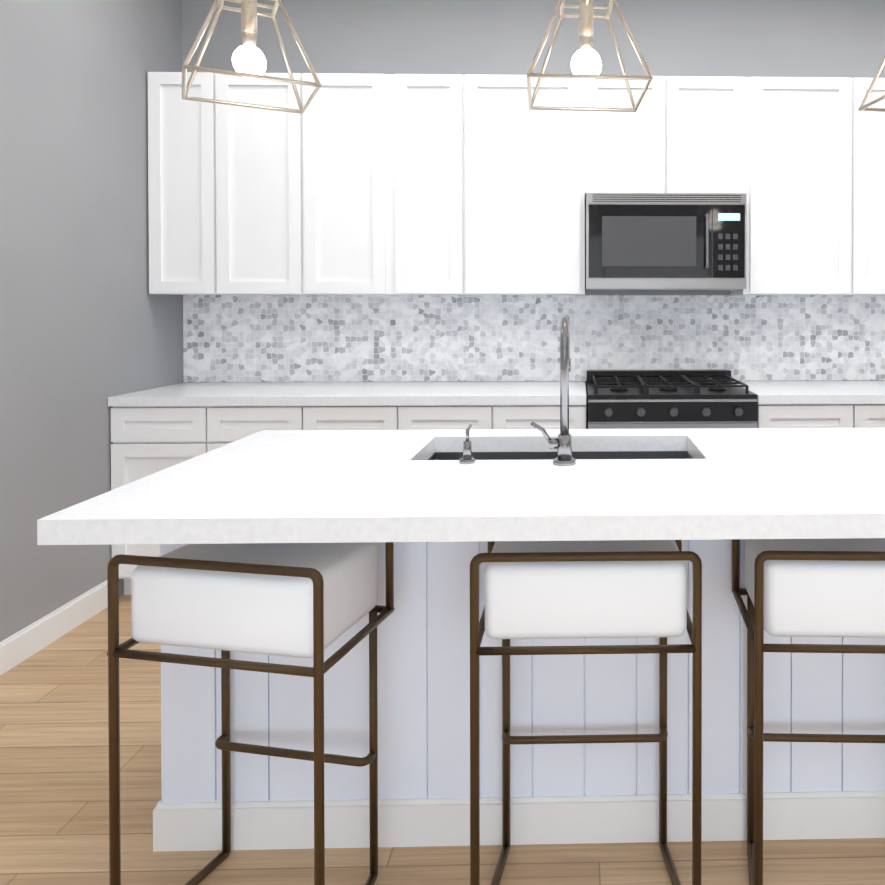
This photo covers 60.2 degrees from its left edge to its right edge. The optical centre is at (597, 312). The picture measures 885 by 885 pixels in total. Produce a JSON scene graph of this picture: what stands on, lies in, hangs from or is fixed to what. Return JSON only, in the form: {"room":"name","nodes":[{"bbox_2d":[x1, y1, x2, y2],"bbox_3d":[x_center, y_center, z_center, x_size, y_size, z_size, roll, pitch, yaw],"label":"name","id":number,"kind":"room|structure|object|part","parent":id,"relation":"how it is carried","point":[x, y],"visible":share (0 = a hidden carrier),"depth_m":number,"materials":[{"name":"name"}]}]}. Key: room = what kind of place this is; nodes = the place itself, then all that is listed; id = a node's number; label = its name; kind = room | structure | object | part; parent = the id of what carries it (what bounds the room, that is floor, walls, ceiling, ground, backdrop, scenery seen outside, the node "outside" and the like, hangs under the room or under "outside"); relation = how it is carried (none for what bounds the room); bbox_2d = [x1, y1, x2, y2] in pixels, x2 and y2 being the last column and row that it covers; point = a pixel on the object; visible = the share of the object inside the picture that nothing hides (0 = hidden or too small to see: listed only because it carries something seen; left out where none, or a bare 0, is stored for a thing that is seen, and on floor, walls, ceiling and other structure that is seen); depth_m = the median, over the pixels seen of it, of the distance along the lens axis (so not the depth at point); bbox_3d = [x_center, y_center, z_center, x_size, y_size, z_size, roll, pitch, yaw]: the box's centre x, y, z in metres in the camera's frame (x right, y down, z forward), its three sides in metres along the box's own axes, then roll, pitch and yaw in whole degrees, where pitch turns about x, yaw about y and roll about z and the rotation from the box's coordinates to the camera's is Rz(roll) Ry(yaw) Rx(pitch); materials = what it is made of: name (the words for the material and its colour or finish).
{"room":"kitchen","nodes":[
{"label":"kitchen","id":0,"kind":"room"},
{"bbox_2d":[0,0,182,641],"bbox_3d":[-2.142,-0.209,0.404,0.120,3.050,7.190,0,1,-1],"label":"wall","id":1,"kind":"structure","parent":0,"point":[90,324],"depth_m":3.02,"materials":[{"name":"grey paint"}]},
{"bbox_2d":[0,580,107,675],"bbox_3d":[-2.066,1.263,0.111,0.014,0.112,6.330,0,1,-1],"label":"baseboard","id":2,"kind":"structure","parent":1,"relation":"attached to","point":[20,646],"depth_m":2.87,"materials":[{"name":"white"}]},
{"bbox_2d":[0,595,884,884],"bbox_3d":[0.678,1.375,0.494,5.760,0.120,7.190,0,1,-1],"label":"floor","id":3,"kind":"structure","parent":0,"point":[54,779],"depth_m":1.81,"materials":[{"name":"brown wood"}]},
{"bbox_2d":[111,405,223,594],"bbox_3d":[-1.919,0.846,3.581,0.483,0.872,0.612,0,1,-1],"label":"base cabinet","id":4,"kind":"object","parent":3,"relation":"on","point":[155,430],"depth_m":3.27,"materials":[{"name":"white paint"}]},
{"bbox_2d":[108,381,585,408],"bbox_3d":[-1.108,0.388,3.591,2.105,0.040,0.624,0,1,-1],"label":"countertop","id":5,"kind":"structure","parent":4,"relation":"on","point":[534,392],"depth_m":3.35,"materials":[{"name":"white stone"}]},
{"bbox_2d":[107,542,394,884],"bbox_3d":[-0.725,0.894,1.596,0.471,0.820,0.314,0,1,11],"label":"stool","id":6,"kind":"object","parent":3,"relation":"on","point":[307,600],"visible":0.9,"depth_m":1.48,"materials":[{"name":"brown metal"}]},
{"bbox_3d":[-0.725,0.595,1.595,0.420,0.158,0.271,0,1,11],"label":"seat","id":7,"kind":"part","parent":6,"relation":"part of","materials":[{"name":"white leather"}]},
{"bbox_2d":[224,405,319,444],"bbox_3d":[-1.529,0.846,3.591,0.545,0.872,0.612,0,1,-1],"label":"base cabinet","id":8,"kind":"object","parent":3,"relation":"on","point":[240,421],"depth_m":3.28,"materials":[{"name":"white paint"}]},
{"bbox_2d":[320,405,415,429],"bbox_3d":[-1.108,0.846,3.602,0.545,0.872,0.612,0,1,-1],"label":"base cabinet","id":9,"kind":"object","parent":3,"relation":"on","point":[332,417],"depth_m":3.30,"materials":[{"name":"white paint"}]},
{"bbox_2d":[416,405,507,429],"bbox_3d":[-0.688,0.846,3.613,0.545,0.872,0.612,0,1,-1],"label":"base cabinet","id":10,"kind":"object","parent":3,"relation":"on","point":[428,417],"depth_m":3.31,"materials":[{"name":"white paint"}]},
{"bbox_2d":[153,542,884,851],"bbox_3d":[0.324,0.864,2.123,2.809,0.866,0.612,0,1,-1],"label":"kitchen island","id":11,"kind":"object","parent":3,"relation":"on","point":[580,793],"depth_m":1.81,"materials":[{"name":"white wood"}]},
{"bbox_2d":[37,458,884,545],"bbox_3d":[0.345,0.412,1.695,2.822,0.048,0.521,0,1,-1],"label":"island countertop","id":12,"kind":"structure","parent":11,"relation":"on","point":[379,501],"depth_m":1.52,"materials":[{"name":"white stone"}]},
{"bbox_2d":[457,424,476,461],"bbox_3d":[-0.335,0.341,1.924,0.042,0.090,0.076,0,1,-1],"label":"soap dispenser","id":13,"kind":"object","parent":12,"relation":"on","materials":[{"name":"silver metal"}]},
{"bbox_2d":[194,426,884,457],"bbox_3d":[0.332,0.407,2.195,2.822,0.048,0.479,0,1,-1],"label":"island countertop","id":14,"kind":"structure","parent":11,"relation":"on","point":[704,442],"depth_m":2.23,"materials":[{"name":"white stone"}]},
{"bbox_2d":[425,446,692,457],"bbox_3d":[-0.105,0.531,2.118,0.792,0.223,0.357,0,1,-1],"label":"sink","id":15,"kind":"object","parent":14,"relation":"in","point":[438,451],"depth_m":2.29,"materials":[{"name":"grey metal"}]},
{"bbox_2d":[508,405,585,428],"bbox_3d":[-0.298,0.846,3.623,0.483,0.872,0.612,0,1,-1],"label":"base cabinet","id":16,"kind":"object","parent":3,"relation":"on","point":[519,416],"depth_m":3.32,"materials":[{"name":"white paint"}]},
{"bbox_2d":[470,540,701,884],"bbox_3d":[-0.026,0.893,1.651,0.471,0.820,0.314,0,1,-1],"label":"stool","id":17,"kind":"object","parent":3,"relation":"on","point":[587,589],"visible":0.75,"depth_m":1.51,"materials":[{"name":"brown metal"}]},
{"bbox_3d":[-0.026,0.594,1.649,0.420,0.158,0.271,0,1,-1],"label":"seat","id":18,"kind":"part","parent":17,"relation":"part of","materials":[{"name":"white leather"}]},
{"bbox_2d":[587,370,757,428],"bbox_3d":[0.332,0.795,3.596,0.758,0.975,0.694,0,1,-1],"label":"range","id":19,"kind":"object","parent":3,"relation":"on","point":[637,399],"visible":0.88,"depth_m":3.31,"materials":[{"name":"black metal"}]},
{"bbox_2d":[732,538,884,884],"bbox_3d":[0.560,0.893,1.654,0.471,0.820,0.314,0,1,2],"label":"stool","id":20,"kind":"object","parent":3,"relation":"on","point":[815,588],"visible":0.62,"depth_m":1.52,"materials":[{"name":"brown metal"}]},
{"bbox_3d":[0.560,0.594,1.653,0.420,0.158,0.271,0,1,2],"label":"seat","id":21,"kind":"part","parent":20,"relation":"part of","materials":[{"name":"white leather"}]},
{"bbox_2d":[756,405,871,427],"bbox_3d":[0.968,0.846,3.656,0.501,0.872,0.612,0,1,-1],"label":"base cabinet","id":22,"kind":"object","parent":3,"relation":"on","point":[769,416],"depth_m":3.35,"materials":[{"name":"white paint"}]},
{"bbox_2d":[731,381,884,404],"bbox_3d":[2.035,0.387,3.673,2.635,0.040,0.624,0,1,-1],"label":"countertop","id":23,"kind":"structure","parent":22,"relation":"on","point":[768,392],"depth_m":3.43,"materials":[{"name":"white stone"}]},
{"bbox_2d":[872,405,884,427],"bbox_3d":[1.376,0.846,3.666,0.563,0.872,0.612,0,1,-1],"label":"base cabinet","id":24,"kind":"object","parent":3,"relation":"on","point":[878,411],"depth_m":3.35,"materials":[{"name":"white paint"}]},
{"bbox_2d":[182,0,884,428],"bbox_3d":[0.586,-0.247,4.007,5.520,3.050,0.128,0,1,-1],"label":"wall","id":25,"kind":"structure","parent":0,"point":[480,338],"depth_m":3.92,"materials":[{"name":"grey tile"}]},
{"bbox_2d":[148,72,231,294],"bbox_3d":[-1.970,-0.625,3.713,0.389,1.068,0.329,0,1,-1],"label":"upper cabinet","id":26,"kind":"object","parent":25,"relation":"attached to","point":[190,142],"depth_m":3.56,"materials":[{"name":"white paint"}]},
{"bbox_2d":[228,73,319,294],"bbox_3d":[-1.634,-0.625,3.722,0.544,1.068,0.329,0,1,-1],"label":"upper cabinet","id":27,"kind":"object","parent":25,"relation":"attached to","point":[274,152],"depth_m":3.57,"materials":[{"name":"white paint"}]},
{"bbox_2d":[316,73,391,294],"bbox_3d":[-1.250,-0.625,3.732,0.484,1.068,0.329,0,1,-1],"label":"upper cabinet","id":28,"kind":"object","parent":25,"relation":"attached to","point":[354,110],"depth_m":3.58,"materials":[{"name":"white paint"}]},
{"bbox_2d":[392,74,479,294],"bbox_3d":[-0.797,-0.625,3.744,0.422,1.068,0.329,0,1,-1],"label":"upper cabinet","id":29,"kind":"object","parent":25,"relation":"attached to","point":[405,184],"depth_m":3.59,"materials":[{"name":"white paint"}]},
{"bbox_2d":[480,74,599,294],"bbox_3d":[-0.359,-0.626,3.755,0.714,1.068,0.329,0,1,-1],"label":"upper cabinet","id":30,"kind":"object","parent":25,"relation":"attached to","point":[538,168],"depth_m":3.60,"materials":[{"name":"white paint"}]},
{"bbox_2d":[600,76,683,192],"bbox_3d":[0.165,-0.871,3.766,0.458,0.578,0.329,0,1,-1],"label":"upper cabinet","id":31,"kind":"object","parent":25,"relation":"attached to","point":[642,150],"depth_m":3.61,"materials":[{"name":"white paint"}]},
{"bbox_2d":[585,193,746,289],"bbox_3d":[0.328,-0.346,3.714,0.770,0.458,0.452,0,1,-1],"label":"microwave","id":32,"kind":"object","parent":31,"relation":"attached to","point":[665,241],"visible":1,"depth_m":3.53,"materials":[{"name":"silver metal"}]},
{"bbox_2d":[684,76,747,195],"bbox_3d":[0.493,-0.871,3.775,0.454,0.578,0.329,0,1,-1],"label":"upper cabinet","id":33,"kind":"object","parent":25,"relation":"attached to","point":[715,107],"depth_m":3.62,"materials":[{"name":"white paint"}]},
{"bbox_2d":[731,77,871,294],"bbox_3d":[0.988,-0.626,3.790,0.653,1.068,0.329,0,1,-1],"label":"upper cabinet","id":34,"kind":"object","parent":25,"relation":"attached to","point":[807,208],"depth_m":3.64,"materials":[{"name":"white paint"}]},
{"bbox_2d":[868,78,884,294],"bbox_3d":[1.456,-0.626,3.802,0.544,1.068,0.329,0,1,-1],"label":"upper cabinet","id":35,"kind":"object","parent":25,"relation":"attached to","point":[876,120],"depth_m":3.65,"materials":[{"name":"white paint"}]},
{"bbox_3d":[0.678,-1.795,0.460,5.760,0.120,7.190,0,1,-1],"label":"ceiling","id":36,"kind":"structure","parent":0,"visible":0},
{"bbox_2d":[182,0,321,113],"bbox_3d":[-0.888,-1.154,1.882,0.302,1.188,0.302,0,1,-29],"label":"pendant light","id":37,"kind":"object","parent":36,"relation":"hanging from","point":[248,60],"visible":1,"depth_m":1.87,"materials":[{"name":"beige metal"}]},
{"bbox_2d":[527,0,652,111],"bbox_3d":[-0.028,-1.155,1.905,0.302,1.188,0.302,0,1,-4],"label":"pendant light","id":38,"kind":"object","parent":36,"relation":"hanging from","point":[586,65],"visible":1,"depth_m":1.89,"materials":[{"name":"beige metal"}]},
{"bbox_2d":[858,56,884,111],"bbox_3d":[0.900,-1.155,1.929,0.302,1.188,0.302,0,1,-9],"label":"pendant light","id":39,"kind":"object","parent":36,"relation":"hanging from","point":[863,106],"visible":1,"depth_m":2.03,"materials":[{"name":"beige metal"}]}
]}

